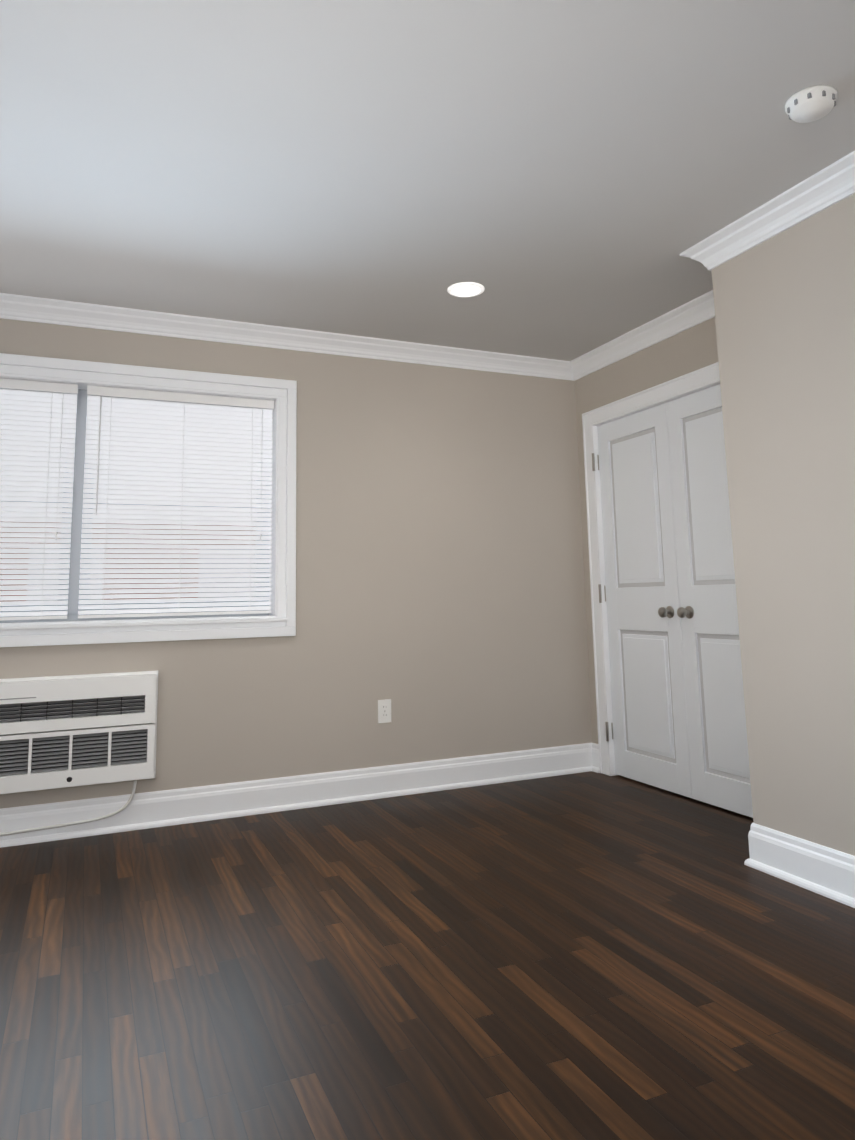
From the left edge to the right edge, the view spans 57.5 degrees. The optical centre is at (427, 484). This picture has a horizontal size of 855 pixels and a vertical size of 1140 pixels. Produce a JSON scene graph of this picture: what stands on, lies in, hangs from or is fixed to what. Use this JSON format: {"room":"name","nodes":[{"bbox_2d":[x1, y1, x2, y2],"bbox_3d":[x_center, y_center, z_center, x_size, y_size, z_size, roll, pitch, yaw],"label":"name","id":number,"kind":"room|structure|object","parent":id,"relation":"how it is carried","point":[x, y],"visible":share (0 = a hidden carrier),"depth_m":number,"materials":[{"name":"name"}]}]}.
{"room":"empty bedroom","nodes":[
{"label":"empty bedroom","id":0,"kind":"room"},
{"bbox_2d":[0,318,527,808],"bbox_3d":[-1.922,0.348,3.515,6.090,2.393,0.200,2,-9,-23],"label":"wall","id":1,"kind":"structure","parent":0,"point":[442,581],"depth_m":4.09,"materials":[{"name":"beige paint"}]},
{"bbox_2d":[0,670,157,793],"bbox_3d":[-1.577,1.079,3.403,0.750,0.476,0.076,2,-9,-23],"label":"air conditioner","id":2,"kind":"object","parent":1,"relation":"in","point":[63,731],"visible":1,"depth_m":3.40,"materials":[{"name":"white plastic"}]},
{"bbox_2d":[0,780,136,836],"bbox_3d":[-1.698,1.319,3.247,0.920,0.385,0.161,2,-9,-23],"label":"power cord","id":3,"kind":"object","parent":2,"relation":"attached to","point":[76,822],"visible":0.96,"depth_m":3.36,"materials":[{"name":"white plastic"}]},
{"bbox_2d":[0,353,296,647],"bbox_3d":[-1.641,0.079,3.654,2.034,1.309,0.219,2,-9,-23],"label":"window","id":4,"kind":"structure","parent":1,"relation":"in","point":[279,620],"depth_m":3.75,"materials":[{"name":"white"}]},
{"bbox_2d":[0,378,273,620],"bbox_3d":[-1.629,0.070,3.627,1.822,1.091,0.057,2,-9,-23],"label":"window blinds","id":5,"kind":"object","parent":4,"relation":"attached to","point":[145,404],"visible":0.98,"depth_m":3.74,"materials":[{"name":"white plastic"}]},
{"bbox_2d":[0,293,576,380],"bbox_3d":[-1.842,-0.809,3.571,6.031,0.092,0.084,2,-9,-23],"label":"crown molding","id":6,"kind":"structure","parent":1,"relation":"attached to","point":[12,306],"depth_m":4.01,"materials":[{"name":"white wood"}]},
{"bbox_2d":[0,743,599,847],"bbox_3d":[-1.833,1.442,3.256,6.091,0.150,0.037,2,-9,-23],"label":"baseboard","id":7,"kind":"structure","parent":1,"relation":"attached to","point":[146,810],"depth_m":3.75,"materials":[{"name":"white wood"}]},
{"bbox_2d":[378,699,390,722],"bbox_3d":[-0.221,1.170,4.023,0.072,0.116,0.008,2,-9,-23],"label":"electrical outlet plate","id":8,"kind":"object","parent":1,"relation":"attached to","point":[384,711],"visible":1,"depth_m":4.02,"materials":[{"name":"white plastic"}]},
{"bbox_2d":[0,771,854,1139],"bbox_3d":[-0.265,1.133,0.386,7.121,0.120,6.977,2,-9,-23],"label":"floor","id":9,"kind":"structure","parent":0,"point":[590,955],"depth_m":2.07,"materials":[{"name":"brown wood"}]},
{"bbox_2d":[0,0,854,360],"bbox_3d":[-0.316,-1.354,0.745,7.121,0.120,6.977,2,-9,-23],"label":"ceiling","id":10,"kind":"structure","parent":0,"point":[566,180],"depth_m":2.46,"materials":[{"name":"paint"}]},
{"bbox_2d":[448,282,483,296],"bbox_3d":[0.177,-0.892,3.570,0.168,0.009,0.168,2,-9,-23],"label":"recessed light","id":11,"kind":"object","parent":10,"relation":"in","point":[466,289],"visible":1,"depth_m":3.56,"materials":[{"name":"white plastic"}]},
{"bbox_2d":[785,85,837,122],"bbox_3d":[1.103,-1.085,2.238,0.136,0.044,0.136,2,-9,-23],"label":"smoke detector","id":12,"kind":"object","parent":10,"relation":"attached to","point":[811,104],"visible":1,"depth_m":2.21,"materials":[{"name":"white plastic"}]},
{"bbox_2d":[516,193,854,855],"bbox_3d":[2.104,-0.010,1.604,0.538,2.393,6.977,2,-9,-23],"label":"wall","id":13,"kind":"structure","parent":0,"point":[781,333],"depth_m":2.86,"materials":[{"name":"beige paint"}]},
{"bbox_2d":[568,290,714,378],"bbox_3d":[1.206,-0.806,4.021,0.084,0.092,1.504,2,-9,-23],"label":"crown molding","id":14,"kind":"structure","parent":13,"relation":"attached to","point":[700,309],"depth_m":4.13,"materials":[{"name":"white wood"}]},
{"bbox_2d":[582,362,719,775],"bbox_3d":[1.290,0.504,3.926,0.144,2.070,1.390,2,-9,-23],"label":"door frame","id":15,"kind":"structure","parent":13,"relation":"attached to","point":[706,377],"depth_m":4.42,"materials":[{"name":"white wood"}]},
{"bbox_2d":[592,384,752,817],"bbox_3d":[1.248,0.545,3.902,0.105,1.965,1.219,2,-9,-23],"label":"closet door","id":16,"kind":"structure","parent":13,"relation":"in","point":[678,724],"depth_m":3.93,"materials":[{"name":"white wood"}]},
{"bbox_2d":[680,151,854,270],"bbox_3d":[2.080,-1.260,0.997,0.084,0.092,4.970,2,-9,-23],"label":"crown molding","id":17,"kind":"structure","parent":13,"relation":"attached to","point":[823,189],"depth_m":2.82,"materials":[{"name":"white wood"}]},
{"bbox_2d":[744,822,854,907],"bbox_3d":[2.167,0.984,0.645,0.030,0.150,4.946,2,-9,-23],"label":"baseboard","id":18,"kind":"structure","parent":13,"relation":"attached to","point":[825,871],"depth_m":2.65,"materials":[{"name":"white wood"}]},
{"label":"outside","id":19,"kind":"structure","parent":0,"visible":0},
{"bbox_2d":[0,404,255,621],"bbox_3d":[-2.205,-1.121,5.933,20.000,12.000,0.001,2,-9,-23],"label":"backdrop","id":20,"kind":"structure","parent":19,"point":[128,533],"depth_m":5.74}
]}

